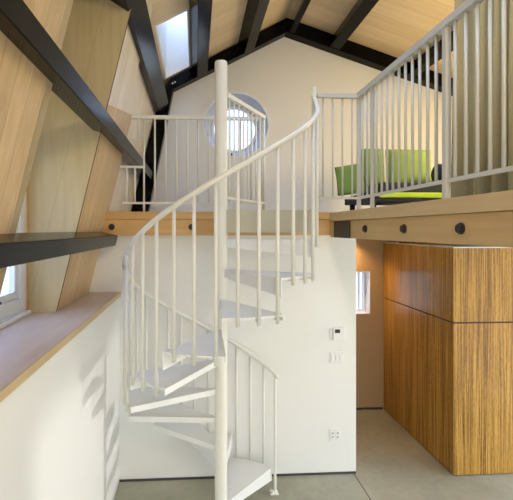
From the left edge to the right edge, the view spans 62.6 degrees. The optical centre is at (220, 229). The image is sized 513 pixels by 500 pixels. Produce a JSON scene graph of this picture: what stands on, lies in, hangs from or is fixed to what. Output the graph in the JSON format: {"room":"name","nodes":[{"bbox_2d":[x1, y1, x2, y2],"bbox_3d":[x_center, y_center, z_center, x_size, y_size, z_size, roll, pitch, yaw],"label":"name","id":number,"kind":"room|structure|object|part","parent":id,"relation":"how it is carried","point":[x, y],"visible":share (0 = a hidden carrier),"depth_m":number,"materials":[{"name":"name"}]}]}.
{"room":"loft living room","nodes":[
{"label":"loft living room","id":0,"kind":"room"},
{"bbox_2d":[0,194,25,320],"bbox_3d":[-1.480,-0.710,2.652,0.080,2.730,1.230,0,0,-3],"label":"wall","id":1,"kind":"structure","parent":0,"point":[23,307],"depth_m":3.12,"materials":[{"name":"white paint"}]},
{"bbox_2d":[0,206,30,328],"bbox_3d":[-1.440,-0.050,2.654,0.120,1.350,0.930,0,0,-3],"label":"window","id":2,"kind":"structure","parent":1,"relation":"in","point":[10,300],"depth_m":2.99,"materials":[{"name":"white"}]},
{"bbox_3d":[-1.469,-0.090,2.652,0.042,1.158,0.758,0,0,-3],"label":"sash","id":3,"kind":"part","parent":2,"relation":"part of","materials":[{"name":"white"}]},
{"bbox_3d":[-1.415,0.611,2.656,0.070,0.028,0.930,0,0,-3],"label":"sill","id":4,"kind":"part","parent":2,"relation":"part of","materials":[{"name":"white"}]},
{"bbox_2d":[0,0,72,293],"bbox_3d":[-1.002,-0.725,2.104,0.929,2.700,0.079,0,0,-3],"label":"trim","id":5,"kind":"structure","parent":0,"point":[24,182],"depth_m":2.11,"materials":[{"name":"beige wood"}]},
{"bbox_2d":[0,0,73,289],"bbox_3d":[-0.782,-0.815,0.254,0.797,2.880,3.800,0,0,-3],"label":"wall","id":6,"kind":"structure","parent":0,"point":[22,84],"depth_m":1.90,"materials":[{"name":"beige wood"}]},
{"bbox_2d":[0,232,117,267],"bbox_3d":[-0.944,0.089,1.266,0.183,0.143,5.840,0,0,-3],"label":"roof beam","id":7,"kind":"structure","parent":6,"relation":"attached to","point":[17,248],"depth_m":2.26,"materials":[{"name":"black metal"}]},
{"bbox_2d":[0,0,153,179],"bbox_3d":[-0.843,-0.794,2.269,0.170,0.135,7.830,0,0,-3],"label":"roof beam","id":8,"kind":"structure","parent":6,"relation":"attached to","point":[18,23],"depth_m":2.03,"materials":[{"name":"black paint"}]},
{"bbox_2d":[111,0,168,114],"bbox_3d":[-0.677,-1.810,2.279,0.275,0.265,7.830,0,0,-3],"label":"roof beam","id":9,"kind":"structure","parent":6,"relation":"attached to","point":[139,23],"depth_m":4.10,"materials":[{"name":"black paint"}]},
{"bbox_2d":[0,298,118,499],"bbox_3d":[-0.907,1.593,1.339,0.120,1.865,5.980,0,0,-3],"label":"wall","id":10,"kind":"structure","parent":0,"point":[59,429],"depth_m":2.55,"materials":[{"name":"white paint"}]},
{"bbox_2d":[0,292,120,402],"bbox_3d":[-1.092,0.644,1.267,0.530,0.041,5.860,0,0,-3],"label":"ledge","id":11,"kind":"object","parent":10,"relation":"on","point":[26,344],"depth_m":2.50,"materials":[{"name":"brown wood"}]},
{"bbox_2d":[29,0,130,311],"bbox_3d":[-1.069,-0.725,3.218,0.929,2.700,0.012,0,0,-3],"label":"wall","id":12,"kind":"structure","parent":0,"point":[95,31],"depth_m":3.21,"materials":[{"name":"beige wood"}]},
{"bbox_2d":[26,182,28,309],"bbox_3d":[-1.466,-0.675,3.182,0.012,2.600,0.014,0,0,-3],"label":"trim","id":13,"kind":"structure","parent":12,"relation":"attached to","point":[27,190],"depth_m":3.17,"materials":[{"name":"brown wood"}]},
{"bbox_2d":[56,8,131,310],"bbox_3d":[-0.950,-0.675,3.228,0.649,2.600,0.015,0,0,-3],"label":"trim","id":14,"kind":"structure","parent":12,"relation":"attached to","point":[131,8],"depth_m":3.22,"materials":[{"name":"brown wood"}]},
{"bbox_2d":[57,105,131,310],"bbox_3d":[-1.123,-0.260,3.711,0.528,1.770,0.978,0,0,-3],"label":"wall","id":15,"kind":"structure","parent":0,"point":[103,178],"depth_m":3.64,"materials":[{"name":"beige wood"}]},
{"bbox_2d":[108,0,155,211],"bbox_3d":[-1.068,-1.115,4.836,0.702,2.280,3.218,0,0,-3],"label":"wall","id":16,"kind":"structure","parent":0,"point":[129,93],"depth_m":4.74,"materials":[{"name":"beige wood"}]},
{"bbox_2d":[89,235,355,479],"bbox_3d":[-0.072,1.292,4.323,2.941,2.466,0.120,0,0,-3],"label":"wall","id":17,"kind":"structure","parent":0,"point":[315,395],"depth_m":4.29,"materials":[{"name":"white paint"}]},
{"bbox_2d":[119,471,355,481],"bbox_3d":[0.191,2.514,4.276,2.417,0.022,0.006,0,0,-3],"label":"baseboard","id":18,"kind":"structure","parent":17,"relation":"attached to","point":[345,472],"depth_m":4.25,"materials":[{"name":"grey"}]},
{"bbox_2d":[330,428,340,440],"bbox_3d":[1.177,2.118,4.331,0.115,0.130,0.013,0,0,-3],"label":"wall outlet","id":19,"kind":"object","parent":17,"relation":"attached to","point":[335,433],"visible":1,"depth_m":4.33,"materials":[{"name":"white plastic"}]},
{"bbox_2d":[331,431,334,438],"bbox_3d":[1.151,2.118,4.326,0.038,0.084,0.004,0,0,-3],"label":"socket","id":20,"kind":"object","parent":19,"relation":"attached to","point":[332,432],"depth_m":4.32,"materials":[{"name":"grey plastic"}]},
{"bbox_2d":[336,431,339,438],"bbox_3d":[1.203,2.118,4.329,0.038,0.084,0.004,0,0,-3],"label":"socket","id":21,"kind":"object","parent":19,"relation":"attached to","point":[337,432],"depth_m":4.33,"materials":[{"name":"grey plastic"}]},
{"bbox_2d":[329,327,344,339],"bbox_3d":[1.196,1.075,4.323,0.155,0.125,0.031,0,0,-3],"label":"thermostat","id":22,"kind":"object","parent":17,"relation":"attached to","point":[334,333],"visible":1,"depth_m":4.31,"materials":[{"name":"white plastic"}]},
{"bbox_2d":[330,351,343,362],"bbox_3d":[1.197,1.320,4.332,0.150,0.120,0.012,0,0,-3],"label":"light switch","id":23,"kind":"object","parent":17,"relation":"attached to","point":[335,357],"visible":1,"depth_m":4.33,"materials":[{"name":"white plastic"}]},
{"bbox_2d":[149,37,452,211],"bbox_3d":[1.117,-1.720,6.478,5.800,3.130,0.001,0,0,-3],"label":"wall","id":24,"kind":"structure","parent":0,"point":[283,73],"depth_m":6.47,"materials":[{"name":"white paint"}]},
{"bbox_2d":[202,90,270,158],"bbox_3d":[0.228,-1.605,6.609,1.060,1.060,0.392,0,0,-3],"label":"window","id":25,"kind":"structure","parent":24,"relation":"in","point":[248,98],"depth_m":6.50,"materials":[{"name":"white"}]},
{"bbox_3d":[0.217,-1.605,6.785,0.800,0.800,0.040,0,0,-3],"label":"sash","id":26,"kind":"part","parent":25,"relation":"part of","materials":[{"name":"white"}]},
{"bbox_2d":[150,0,454,83],"bbox_3d":[1.817,-2.729,2.562,5.067,1.161,8.100,0,0,-3],"label":"ceiling","id":27,"kind":"structure","parent":0,"point":[391,27],"depth_m":5.67,"materials":[{"name":"beige wood"}]},
{"bbox_2d":[154,9,189,78],"bbox_3d":[-0.586,-2.809,5.375,0.370,1.204,1.598,0,0,-3],"label":"window","id":28,"kind":"structure","parent":27,"relation":"attached to","point":[172,34],"depth_m":6.15,"materials":[{"name":"white"}]},
{"bbox_2d":[189,0,212,77],"bbox_3d":[-0.090,-2.366,2.314,0.240,0.250,7.830,0,0,-3],"label":"roof beam","id":29,"kind":"structure","parent":27,"relation":"attached to","point":[200,11],"depth_m":4.92,"materials":[{"name":"black paint"}]},
{"bbox_2d":[238,0,269,53],"bbox_3d":[0.609,-2.744,2.355,0.240,0.250,7.830,0,0,-3],"label":"roof beam","id":30,"kind":"structure","parent":27,"relation":"attached to","point":[255,11],"depth_m":5.46,"materials":[{"name":"black paint"}]},
{"bbox_2d":[290,0,310,32],"bbox_3d":[1.329,-3.043,2.398,0.129,0.207,7.830,0,0,-3],"label":"roof beam","id":31,"kind":"structure","parent":27,"relation":"attached to","point":[305,3],"depth_m":5.82,"materials":[{"name":"black paint"}]},
{"bbox_2d":[330,0,378,49],"bbox_3d":[1.977,-2.828,2.437,0.209,0.234,7.830,0,0,-3],"label":"roof beam","id":32,"kind":"structure","parent":27,"relation":"attached to","point":[360,10],"depth_m":5.60,"materials":[{"name":"black paint"}]},
{"bbox_2d":[407,31,452,76],"bbox_3d":[3.165,-2.436,2.507,0.179,0.224,7.830,0,0,-3],"label":"roof beam","id":33,"kind":"structure","parent":27,"relation":"attached to","point":[431,50],"depth_m":5.89,"materials":[{"name":"black paint"}]},
{"bbox_2d":[451,0,512,197],"bbox_3d":[1.809,-1.590,2.101,0.233,2.807,2.580,0,0,-3],"label":"curtain","id":34,"kind":"object","parent":27,"relation":"hanging from","point":[499,182],"visible":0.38,"depth_m":2.76,"materials":[{"name":"fabric"}]},
{"bbox_2d":[114,409,512,499],"bbox_3d":[1.682,2.600,2.154,5.386,0.150,9.100,0,0,-3],"label":"floor","id":35,"kind":"structure","parent":0,"point":[391,464],"depth_m":4.17,"materials":[{"name":"concrete"}]},
{"bbox_2d":[122,60,319,499],"bbox_3d":[0.006,0.575,3.450,1.594,3.900,1.582,0,0,-3],"label":"spiral staircase","id":36,"kind":"structure","parent":35,"relation":"on","point":[152,395],"depth_m":3.32,"materials":[{"name":"white metal"}]},
{"bbox_3d":[0.002,0.167,3.449,1.585,2.518,1.582,0,0,-3],"label":"handrail","id":37,"kind":"part","parent":36,"relation":"part of","materials":[{"name":"white metal"}]},
{"bbox_3d":[0.241,-0.265,3.868,0.020,0.020,0.810,0,0,29],"label":"guard rail","id":38,"kind":"part","parent":36,"relation":"part of","materials":[{"name":"white metal"}]},
{"bbox_3d":[0.241,-1.125,3.868,0.035,0.035,0.810,0,0,29],"label":"guard rail","id":39,"kind":"part","parent":36,"relation":"part of","materials":[{"name":"white metal"}]},
{"bbox_3d":[0.431,-0.650,4.216,0.027,0.950,0.028,0,0,-3],"label":"guard post","id":40,"kind":"part","parent":36,"relation":"part of","materials":[{"name":"white metal"}]},
{"bbox_3d":[0.774,-0.517,3.495,0.056,1.335,0.055,0,0,-3],"label":"post","id":41,"kind":"part","parent":36,"relation":"part of","materials":[{"name":"white metal"}]},
{"bbox_2d":[384,242,512,474],"bbox_3d":[3.210,1.342,5.150,1.760,2.366,1.600,0,0,-3],"label":"storage cabinet","id":42,"kind":"object","parent":35,"relation":"on","point":[448,308],"visible":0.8,"depth_m":4.35,"materials":[{"name":"brown wood"}]},
{"bbox_3d":[3.211,0.185,5.151,1.754,0.012,1.594,0,0,-3],"label":"panel","id":43,"kind":"part","parent":42,"relation":"part of","materials":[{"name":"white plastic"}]},
{"bbox_2d":[356,239,405,408],"bbox_3d":[2.611,1.292,6.076,2.865,2.466,0.300,0,0,-3],"label":"wall","id":44,"kind":"structure","parent":0,"point":[369,253],"depth_m":5.89,"materials":[{"name":"brown paint"}]},
{"bbox_2d":[356,271,369,313],"bbox_3d":[1.768,0.885,5.974,0.640,0.600,0.204,0,0,-3],"label":"window","id":45,"kind":"structure","parent":44,"relation":"in","point":[365,309],"depth_m":6.03,"materials":[{"name":"white"}]},
{"bbox_2d":[356,407,382,409],"bbox_3d":[1.793,2.510,5.874,0.963,0.030,0.006,0,0,-3],"label":"baseboard","id":46,"kind":"structure","parent":44,"relation":"attached to","point":[361,408],"depth_m":5.89,"materials":[{"name":"grey"}]},
{"bbox_3d":[1.416,-0.058,2.589,5.666,0.234,8.200,0,0,-3],"label":"floor","id":47,"kind":"structure","parent":0,"visible":0},
{"bbox_2d":[102,212,332,235],"bbox_3d":[-0.027,-0.058,4.193,2.445,0.234,0.125,0,0,-3],"label":"timber beam","id":48,"kind":"structure","parent":47,"relation":"attached to","point":[116,223],"depth_m":4.12,"materials":[{"name":"brown wood"}]},
{"bbox_2d":[120,115,262,211],"bbox_3d":[-0.281,-0.659,4.236,1.457,0.968,0.035,0,0,-3],"label":"loft railing","id":49,"kind":"object","parent":48,"relation":"on","point":[153,117],"visible":0.8,"depth_m":4.22,"materials":[{"name":"white metal"}]},
{"bbox_3d":[-0.890,-0.625,4.200,0.237,0.022,0.022,0,0,-3],"label":"rail","id":50,"kind":"part","parent":49,"relation":"part of","materials":[{"name":"white metal"}]},
{"bbox_3d":[-0.876,-0.265,4.200,0.208,0.020,0.020,0,0,-3],"label":"rail","id":51,"kind":"part","parent":49,"relation":"part of","materials":[{"name":"white metal"}]},
{"bbox_3d":[-0.857,-0.895,4.202,0.171,0.015,0.020,0,0,-3],"label":"rail","id":52,"kind":"part","parent":49,"relation":"part of","materials":[{"name":"white metal"}]},
{"bbox_3d":[-0.223,-1.125,4.239,1.341,0.035,0.035,0,0,-3],"label":"rail","id":53,"kind":"part","parent":49,"relation":"part of","materials":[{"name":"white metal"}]},
{"bbox_3d":[-0.162,-0.265,4.243,1.220,0.020,0.020,0,0,-3],"label":"rail","id":54,"kind":"part","parent":49,"relation":"part of","materials":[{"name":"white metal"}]},
{"bbox_2d":[131,18,452,211],"bbox_3d":[1.333,-1.677,6.397,5.359,3.004,0.178,0,0,-3],"label":"roof beam","id":55,"kind":"structure","parent":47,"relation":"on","point":[305,34],"depth_m":6.30,"materials":[{"name":"black paint"}]},
{"bbox_3d":[-1.027,-1.125,6.263,0.633,1.900,0.166,0,0,-3],"label":"post","id":56,"kind":"part","parent":55,"relation":"part of","materials":[{"name":"metal"}]},
{"bbox_2d":[345,192,441,209],"bbox_3d":[2.329,-0.292,5.047,1.450,0.235,0.800,0,0,-3],"label":"daybed","id":57,"kind":"object","parent":47,"relation":"on","point":[396,198],"visible":0.43,"depth_m":4.66,"materials":[{"name":"yellow fabric"}]},
{"bbox_2d":[335,163,365,195],"bbox_3d":[1.573,-0.608,5.109,0.371,0.394,0.132,0,0,17],"label":"seat cushion","id":58,"kind":"object","parent":57,"relation":"on","point":[346,169],"visible":0.72,"depth_m":5.07,"materials":[{"name":"green fabric"}]},
{"bbox_3d":[2.319,-0.332,5.052,1.430,0.043,0.750,0,0,-3],"label":"frame","id":59,"kind":"part","parent":57,"relation":"part of","materials":[{"name":"black metal"}]},
{"bbox_2d":[361,182,441,193],"bbox_3d":[2.402,-0.473,5.092,1.240,0.124,0.640,0,0,-3],"label":"seat pad","id":60,"kind":"object","parent":57,"relation":"on","point":[436,188],"visible":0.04,"depth_m":4.76,"materials":[{"name":"black fabric"}]},
{"bbox_2d":[361,149,384,185],"bbox_3d":[1.922,-0.780,5.318,0.294,0.486,0.164,0,0,-3],"label":"cushion","id":61,"kind":"object","parent":60,"relation":"on","point":[361,149],"visible":0.28,"depth_m":5.26,"materials":[{"name":"green fabric"}]},
{"bbox_2d":[385,149,431,182],"bbox_3d":[2.378,-0.777,5.324,0.584,0.480,0.164,0,0,-3],"label":"cushion","id":62,"kind":"object","parent":60,"relation":"on","point":[423,152],"visible":0.46,"depth_m":5.26,"materials":[{"name":"green fabric"}]},
{"bbox_2d":[431,164,441,181],"bbox_3d":[2.705,-0.660,5.050,0.260,0.250,0.250,0,0,-3],"label":"bolster pillow","id":63,"kind":"object","parent":60,"relation":"on","point":[439,165],"visible":0.18,"depth_m":4.98,"materials":[{"name":"black fabric"}]},
{"bbox_3d":[2.389,-0.383,5.051,1.330,0.055,0.800,0,0,-3],"label":"mattress","id":64,"kind":"part","parent":57,"relation":"part of","materials":[{"name":"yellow fabric"}]},
{"bbox_2d":[330,190,512,247],"bbox_3d":[1.306,-0.045,1.351,0.122,0.244,5.742,0,0,-3],"label":"timber beam","id":65,"kind":"structure","parent":47,"relation":"attached to","point":[486,219],"depth_m":2.31,"materials":[{"name":"brown wood"}]},
{"bbox_2d":[316,0,512,209],"bbox_3d":[1.080,-0.656,2.059,0.381,0.978,2.982,0,0,-3],"label":"gallery railing","id":66,"kind":"object","parent":65,"relation":"on","point":[443,28],"visible":0.95,"depth_m":2.48,"materials":[{"name":"grey metal"}]},
{"bbox_3d":[0.981,-0.265,3.525,0.358,0.020,0.020,0,0,-3],"label":"rail","id":67,"kind":"part","parent":66,"relation":"part of","materials":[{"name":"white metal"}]},
{"bbox_3d":[0.991,-1.120,3.525,0.378,0.035,0.045,0,0,-3],"label":"rail","id":68,"kind":"part","parent":66,"relation":"part of","materials":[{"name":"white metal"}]},
{"bbox_3d":[1.160,-0.646,3.535,0.029,0.958,0.029,0,0,-3],"label":"post","id":69,"kind":"part","parent":66,"relation":"part of","materials":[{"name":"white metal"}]},
{"bbox_3d":[1.176,-0.646,3.266,0.025,0.958,0.025,0,0,-3],"label":"post","id":70,"kind":"part","parent":66,"relation":"part of","materials":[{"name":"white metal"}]},
{"bbox_3d":[1.247,-1.125,2.069,0.045,0.040,2.982,0,0,-3],"label":"rail","id":71,"kind":"part","parent":66,"relation":"part of","materials":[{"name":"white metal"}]},
{"bbox_3d":[1.248,-0.265,2.058,0.020,0.020,2.960,0,0,-3],"label":"rail","id":72,"kind":"part","parent":66,"relation":"part of","materials":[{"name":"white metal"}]},
{"bbox_3d":[1.234,-0.646,2.297,0.032,0.958,0.032,0,0,-3],"label":"post","id":73,"kind":"part","parent":66,"relation":"part of","materials":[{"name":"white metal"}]}
]}

